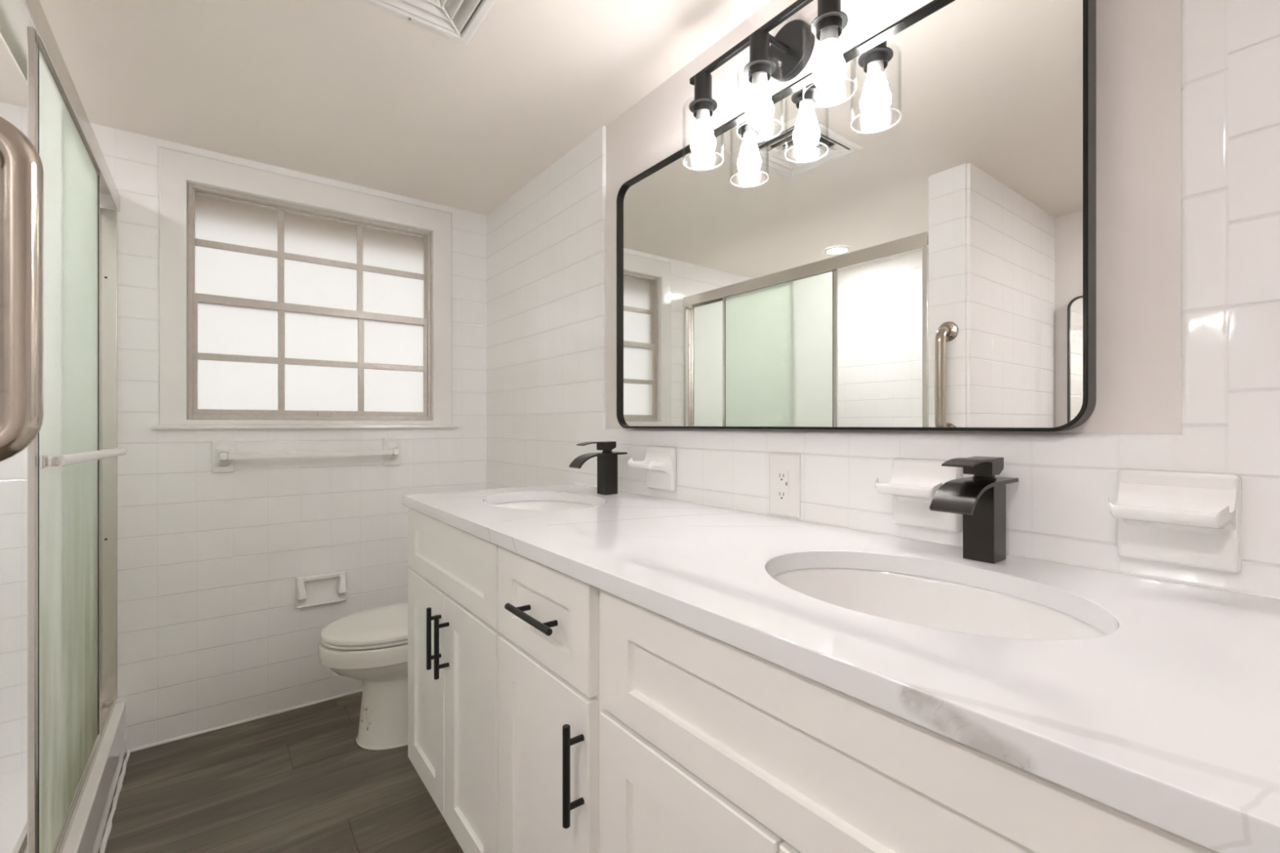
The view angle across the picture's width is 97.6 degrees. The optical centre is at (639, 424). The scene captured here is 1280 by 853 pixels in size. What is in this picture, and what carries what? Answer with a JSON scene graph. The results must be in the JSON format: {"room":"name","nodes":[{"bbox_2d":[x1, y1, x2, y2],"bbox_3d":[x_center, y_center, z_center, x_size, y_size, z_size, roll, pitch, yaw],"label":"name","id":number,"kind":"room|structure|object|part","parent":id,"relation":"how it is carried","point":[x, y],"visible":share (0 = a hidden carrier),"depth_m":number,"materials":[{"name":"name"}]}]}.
{"room":"bathroom","nodes":[
{"label":"bathroom","id":0,"kind":"room"},
{"bbox_2d":[0,691,463,852],"bbox_3d":[-0.497,1.138,0.539,2.460,0.090,3.760,0,0,-37],"label":"floor","id":1,"kind":"structure","parent":0,"point":[297,780],"depth_m":1.69,"materials":[{"name":"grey wood"}]},
{"bbox_2d":[11,702,125,852],"bbox_3d":[-1.357,1.034,1.289,0.117,0.178,1.486,0,0,-37],"label":"curb","id":2,"kind":"object","parent":1,"relation":"on","point":[86,832],"visible":0.5,"depth_m":1.51,"materials":[{"name":"white tile"}]},
{"bbox_2d":[0,0,127,852],"bbox_3d":[-1.341,0.081,1.301,0.134,1.728,1.484,0,0,-37],"label":"shower enclosure","id":3,"kind":"object","parent":2,"relation":"on","point":[72,460],"visible":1,"depth_m":1.28,"materials":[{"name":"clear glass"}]},
{"bbox_3d":[-1.351,-0.753,1.294,0.073,0.061,1.484,0,0,-37],"label":"header rail","id":4,"kind":"part","parent":3,"relation":"part of","materials":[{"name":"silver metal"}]},
{"bbox_3d":[-1.363,0.086,1.343,0.012,1.662,0.737,0,0,-37],"label":"sliding door","id":5,"kind":"part","parent":3,"relation":"part of","materials":[{"name":"green glass"}]},
{"bbox_3d":[-1.363,0.087,1.343,0.003,1.624,0.705,0,0,-37],"label":"glass","id":6,"kind":"part","parent":3,"relation":"part of","materials":[{"name":"glass"}]},
{"bbox_2d":[99,750,130,852],"bbox_3d":[-1.309,1.121,1.334,0.016,0.013,1.470,0,0,-37],"label":"caulk","id":7,"kind":"structure","parent":1,"relation":"on","point":[108,826],"depth_m":1.64,"materials":[{"name":"white"}]},
{"bbox_2d":[318,602,408,750],"bbox_3d":[-0.792,0.755,2.123,0.746,0.734,0.414,0,0,-37],"label":"toilet","id":8,"kind":"object","parent":1,"relation":"on","point":[371,646],"visible":0.39,"depth_m":1.94,"materials":[{"name":"white ceramic"}]},
{"bbox_3d":[-0.902,0.717,2.040,0.460,0.026,0.370,0,0,-37],"label":"lid","id":9,"kind":"part","parent":8,"relation":"part of","materials":[{"name":"white"}]},
{"bbox_3d":[-0.901,0.737,2.041,0.457,0.012,0.364,0,0,-37],"label":"seat","id":10,"kind":"part","parent":8,"relation":"part of","materials":[{"name":"white plastic"}]},
{"bbox_2d":[408,506,502,852],"bbox_3d":[-0.283,0.683,1.581,0.608,0.881,0.669,0,0,-37],"label":"vanity cabinet","id":11,"kind":"object","parent":1,"relation":"on","point":[453,633],"visible":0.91,"depth_m":1.36,"materials":[{"name":"white paint"}]},
{"bbox_3d":[-0.590,0.716,1.558,0.020,0.566,0.332,0,0,-37],"label":"door","id":12,"kind":"part","parent":11,"relation":"part of","materials":[{"name":"white paint"}]},
{"bbox_3d":[-0.526,0.543,1.429,0.036,0.155,0.012,0,0,-37],"label":"handle","id":13,"kind":"part","parent":11,"relation":"part of","materials":[{"name":"black metal"}]},
{"bbox_3d":[-0.489,0.545,1.379,0.036,0.155,0.012,0,0,-37],"label":"handle","id":14,"kind":"part","parent":11,"relation":"part of","materials":[{"name":"black metal"}]},
{"bbox_3d":[-0.389,0.716,1.292,0.020,0.566,0.328,0,0,-37],"label":"door","id":15,"kind":"part","parent":11,"relation":"part of","materials":[{"name":"white paint"}]},
{"bbox_2d":[497,545,604,852],"bbox_3d":[0.031,0.683,1.167,0.608,0.881,0.370,0,0,-37],"label":"vanity cabinet","id":16,"kind":"object","parent":1,"relation":"on","point":[549,708],"visible":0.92,"depth_m":0.99,"materials":[{"name":"white paint"}]},
{"bbox_3d":[-0.187,0.337,0.982,0.036,0.012,0.165,0,0,-37],"label":"handle","id":17,"kind":"part","parent":16,"relation":"part of","materials":[{"name":"black metal"}]},
{"bbox_3d":[-0.178,0.336,1.015,0.020,0.178,0.352,0,0,-37],"label":"drawer","id":18,"kind":"part","parent":16,"relation":"part of","materials":[{"name":"white paint"}]},
{"bbox_3d":[-0.178,0.716,1.015,0.020,0.566,0.352,0,0,-37],"label":"door","id":19,"kind":"part","parent":16,"relation":"part of","materials":[{"name":"white paint"}]},
{"bbox_3d":[-0.104,0.543,0.873,0.036,0.155,0.012,0,0,-37],"label":"handle","id":20,"kind":"part","parent":16,"relation":"part of","materials":[{"name":"black metal"}]},
{"bbox_3d":[-0.160,0.623,1.022,0.018,0.761,0.370,0,0,-37],"label":"frame","id":21,"kind":"part","parent":16,"relation":"part of","materials":[{"name":"white paint"}]},
{"bbox_2d":[600,589,1217,852],"bbox_3d":[0.352,0.683,0.745,0.608,0.881,0.689,0,0,-37],"label":"vanity cabinet","id":22,"kind":"object","parent":1,"relation":"on","point":[709,744],"visible":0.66,"depth_m":0.58,"materials":[{"name":"white paint"}]},
{"bbox_3d":[0.048,0.716,0.718,0.020,0.566,0.332,0,0,-37],"label":"door","id":23,"kind":"part","parent":22,"relation":"part of","materials":[{"name":"white paint"}]},
{"bbox_3d":[0.250,0.716,0.451,0.020,0.566,0.329,0,0,-37],"label":"door","id":24,"kind":"part","parent":22,"relation":"part of","materials":[{"name":"white paint"}]},
{"bbox_2d":[402,483,1279,852],"bbox_3d":[0.051,0.227,1.163,0.588,0.029,1.759,0,0,-37],"label":"countertop","id":25,"kind":"structure","parent":22,"relation":"on","point":[1168,719],"depth_m":0.54,"materials":[{"name":"white stone"}]},
{"bbox_2d":[491,500,597,510],"bbox_3d":[-0.272,0.325,1.589,0.362,0.165,0.484,0,0,-37],"label":"sink","id":26,"kind":"object","parent":25,"relation":"in","point":[526,504],"visible":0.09,"depth_m":1.77,"materials":[{"name":"white ceramic"}]},
{"bbox_2d":[568,440,626,494],"bbox_3d":[-0.126,0.132,1.702,0.173,0.161,0.058,0,0,-37],"label":"faucet","id":27,"kind":"object","parent":25,"relation":"on","point":[606,460],"visible":1,"depth_m":1.70,"materials":[{"name":"black metal"}]},
{"bbox_3d":[-0.132,0.065,1.698,0.117,0.027,0.042,0,0,-37],"label":"lever handle","id":28,"kind":"part","parent":27,"relation":"part of","materials":[{"name":"black metal"}]},
{"bbox_3d":[-0.126,0.107,1.702,0.173,0.043,0.058,0,0,-37],"label":"spout","id":29,"kind":"part","parent":27,"relation":"part of","materials":[{"name":"black metal"}]},
{"bbox_2d":[771,568,1106,639],"bbox_3d":[0.365,0.325,0.750,0.362,0.165,0.484,0,0,-37],"label":"sink","id":30,"kind":"object","parent":25,"relation":"in","point":[922,601],"visible":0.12,"depth_m":0.87,"materials":[{"name":"white ceramic"}]},
{"bbox_2d":[928,456,1018,563],"bbox_3d":[0.519,0.132,0.867,0.173,0.161,0.058,0,0,-37],"label":"faucet","id":31,"kind":"object","parent":25,"relation":"on","point":[980,498],"visible":1,"depth_m":0.86,"materials":[{"name":"black metal"}]},
{"bbox_3d":[0.513,0.065,0.863,0.117,0.027,0.042,0,0,-37],"label":"lever handle","id":32,"kind":"part","parent":31,"relation":"part of","materials":[{"name":"black metal"}]},
{"bbox_3d":[0.519,0.107,0.867,0.173,0.043,0.058,0,0,-37],"label":"spout","id":33,"kind":"part","parent":31,"relation":"part of","materials":[{"name":"black metal"}]},
{"bbox_2d":[0,102,486,776],"bbox_3d":[-1.658,0.059,2.068,2.460,2.127,0.120,0,0,-37],"label":"wall","id":34,"kind":"structure","parent":0,"point":[211,633],"depth_m":2.08,"materials":[{"name":"white tile"}]},
{"bbox_2d":[126,688,362,751],"bbox_3d":[-1.247,1.121,2.304,1.280,0.015,0.015,0,0,-37],"label":"caulk","id":35,"kind":"structure","parent":34,"relation":"attached to","point":[187,735],"depth_m":2.10,"materials":[{"name":"white"}]},
{"bbox_2d":[151,146,457,428],"bbox_3d":[-1.307,-0.480,2.316,1.070,0.991,0.146,0,0,-37],"label":"window","id":36,"kind":"structure","parent":34,"relation":"in","point":[317,305],"depth_m":2.25,"materials":[{"name":"white glass"}]},
{"bbox_3d":[-1.271,0.009,2.269,1.070,0.013,0.026,0,0,-37],"label":"sill","id":37,"kind":"part","parent":36,"relation":"part of","materials":[{"name":"white paint"}]},
{"bbox_3d":[-1.318,-0.448,2.321,0.865,0.857,0.070,0,0,-37],"label":"frame","id":38,"kind":"part","parent":36,"relation":"part of","materials":[{"name":"metal"}]},
{"bbox_3d":[-1.325,-0.664,2.330,0.825,0.387,0.004,0,0,-37],"label":"glass","id":39,"kind":"part","parent":36,"relation":"part of","materials":[{"name":"white glass"}]},
{"bbox_3d":[-1.308,-0.261,2.309,0.836,0.445,0.020,0,0,-37],"label":"sash","id":40,"kind":"part","parent":36,"relation":"part of","materials":[{"name":"metal"}]},
{"bbox_3d":[-1.322,-0.658,2.326,0.837,0.414,0.020,0,0,-37],"label":"sash","id":41,"kind":"part","parent":36,"relation":"part of","materials":[{"name":"glass"}]},
{"bbox_3d":[-1.312,-0.255,2.313,0.807,0.395,0.004,0,0,-37],"label":"glass","id":42,"kind":"part","parent":36,"relation":"part of","materials":[{"name":"white glass"}]},
{"bbox_2d":[211,437,399,473],"bbox_3d":[-1.286,0.117,2.221,0.656,0.121,0.085,0,0,-37],"label":"towel bar","id":43,"kind":"object","parent":34,"relation":"attached to","point":[224,455],"visible":1,"depth_m":2.11,"materials":[{"name":"white ceramic"}]},
{"bbox_3d":[-1.270,0.116,2.199,0.561,0.020,0.020,0,0,-37],"label":"rod","id":44,"kind":"part","parent":43,"relation":"part of","materials":[{"name":"white plastic"}]},
{"bbox_2d":[295,569,346,608],"bbox_3d":[-1.274,0.664,2.248,0.180,0.123,0.056,0,0,-37],"label":"toilet paper holder","id":45,"kind":"object","parent":34,"relation":"attached to","point":[315,589],"visible":1,"depth_m":2.26,"materials":[{"name":"white ceramic"}]},
{"bbox_2d":[0,0,770,215],"bbox_3d":[-0.527,-1.034,0.579,2.460,0.060,3.860,0,0,-37],"label":"ceiling","id":46,"kind":"structure","parent":0,"point":[357,92],"depth_m":1.61,"materials":[{"name":"paint"}]},
{"bbox_2d":[360,0,496,44],"bbox_3d":[-0.500,-1.026,1.237,0.360,0.072,0.325,0,0,-37],"label":"ceiling vent","id":47,"kind":"object","parent":46,"relation":"in","point":[447,18],"visible":1,"depth_m":1.36,"materials":[{"name":"white metal"}]},
{"bbox_2d":[486,0,1279,596],"bbox_3d":[0.439,0.059,1.237,0.120,2.127,3.740,0,0,-37],"label":"wall","id":48,"kind":"structure","parent":0,"point":[1188,91],"depth_m":0.83,"materials":[{"name":"white tile"}]},
{"bbox_2d":[627,445,675,491],"bbox_3d":[0.031,0.126,1.597,0.094,0.125,0.121,0,0,-37],"label":"soap dish","id":49,"kind":"object","parent":48,"relation":"attached to","point":[660,462],"visible":1,"depth_m":1.59,"materials":[{"name":"white ceramic"}]},
{"bbox_2d":[627,452,671,474],"bbox_3d":[0.024,0.109,1.592,0.076,0.064,0.113,0,0,-37],"label":"tray","id":50,"kind":"object","parent":49,"relation":"on","point":[655,463],"depth_m":1.58,"materials":[{"name":"white ceramic"}]},
{"bbox_3d":[0.061,0.126,1.620,0.019,0.125,0.121,0,0,-37],"label":"plate","id":51,"kind":"part","parent":49,"relation":"part of","materials":[{"name":"white ceramic"}]},
{"bbox_2d":[688,0,848,159],"bbox_3d":[0.281,-0.770,1.231,0.158,0.271,0.446,0,0,-37],"label":"vanity light","id":52,"kind":"object","parent":48,"relation":"attached to","point":[789,51],"visible":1,"depth_m":1.20,"materials":[{"name":"black metal"}]},
{"bbox_2d":[693,71,711,99],"bbox_3d":[0.152,-0.805,1.351,0.042,0.067,0.042,0,0,-37],"label":"socket","id":53,"kind":"object","parent":52,"relation":"attached to","point":[702,80],"depth_m":1.33,"materials":[{"name":"black metal"}]},
{"bbox_3d":[0.152,-0.707,1.351,0.061,0.126,0.061,0,0,-37],"label":"bulb","id":54,"kind":"part","parent":52,"relation":"part of","materials":[{"name":"white glass"}]},
{"bbox_2d":[749,30,769,62],"bbox_3d":[0.259,-0.805,1.211,0.042,0.067,0.042,0,0,-37],"label":"socket","id":55,"kind":"object","parent":52,"relation":"attached to","point":[759,41],"depth_m":1.19,"materials":[{"name":"black metal"}]},
{"bbox_3d":[0.259,-0.707,1.211,0.061,0.126,0.061,0,0,-37],"label":"bulb","id":56,"kind":"part","parent":52,"relation":"part of","materials":[{"name":"white glass"}]},
{"bbox_3d":[0.295,-0.846,1.236,0.089,0.014,0.014,0,0,-37],"label":"arm","id":57,"kind":"part","parent":52,"relation":"part of","materials":[{"name":"black metal"}]},
{"bbox_2d":[817,0,840,16],"bbox_3d":[0.363,-0.805,1.074,0.042,0.067,0.042,0,0,-37],"label":"socket","id":58,"kind":"object","parent":52,"relation":"attached to","point":[824,7],"depth_m":1.05,"materials":[{"name":"black metal"}]},
{"bbox_3d":[0.363,-0.707,1.074,0.061,0.126,0.061,0,0,-37],"label":"bulb","id":59,"kind":"part","parent":52,"relation":"part of","materials":[{"name":"white glass"}]},
{"bbox_2d":[768,453,800,518],"bbox_3d":[0.327,0.138,1.276,0.010,0.143,0.085,0,0,-37],"label":"wall outlet","id":60,"kind":"object","parent":48,"relation":"attached to","point":[784,469],"visible":1,"depth_m":1.27,"materials":[{"name":"white plastic"}]},
{"bbox_2d":[777,470,788,501],"bbox_3d":[0.324,0.139,1.274,0.003,0.068,0.032,0,0,-37],"label":"receptacle","id":61,"kind":"object","parent":60,"relation":"attached to","point":[782,475],"depth_m":1.27,"materials":[{"name":"white plastic"}]},
{"bbox_2d":[616,0,1096,431],"bbox_3d":[0.303,-0.368,1.301,0.039,0.759,1.198,0,0,-37],"label":"wall mirror","id":62,"kind":"object","parent":48,"relation":"attached to","point":[908,243],"visible":1,"depth_m":1.05,"materials":[{"name":"grey mirror"}]},
{"bbox_2d":[875,457,962,533],"bbox_3d":[0.489,0.126,0.993,0.094,0.125,0.121,0,0,-37],"label":"soap dish","id":63,"kind":"object","parent":48,"relation":"attached to","point":[913,484],"visible":0.82,"depth_m":1.00,"materials":[{"name":"white ceramic"}]},
{"bbox_2d":[875,466,956,502],"bbox_3d":[0.482,0.109,0.988,0.076,0.064,0.113,0,0,-37],"label":"tray","id":64,"kind":"object","parent":63,"relation":"on","point":[908,484],"depth_m":1.00,"materials":[{"name":"white ceramic"}]},
{"bbox_2d":[574,482,1279,599],"bbox_3d":[0.285,0.212,1.340,0.006,0.006,1.720,0,0,-37],"label":"caulk","id":65,"kind":"structure","parent":48,"relation":"attached to","point":[854,528],"depth_m":0.88,"materials":[{"name":"white"}]},
{"bbox_2d":[1108,468,1241,573],"bbox_3d":[0.690,0.126,0.729,0.094,0.125,0.121,0,0,-37],"label":"soap dish","id":66,"kind":"object","parent":48,"relation":"attached to","point":[1190,519],"visible":1,"depth_m":0.73,"materials":[{"name":"white ceramic"}]},
{"bbox_2d":[1108,481,1235,535],"bbox_3d":[0.682,0.109,0.724,0.076,0.064,0.113,0,0,-37],"label":"tray","id":67,"kind":"object","parent":66,"relation":"on","point":[1141,508],"depth_m":0.73,"materials":[{"name":"white ceramic"}]},
{"bbox_3d":[-1.200,0.060,0.376,0.943,2.127,0.158,0,0,-37],"label":"wall partition","id":68,"kind":"structure","parent":0,"visible":0},
{"bbox_2d":[0,116,43,462],"bbox_3d":[-0.789,-0.166,0.684,0.083,0.477,0.079,0,0,-37],"label":"grab bar","id":69,"kind":"object","parent":68,"relation":"attached to","point":[21,168],"visible":1,"depth_m":0.69,"materials":[{"name":"silver metal"}]}
]}

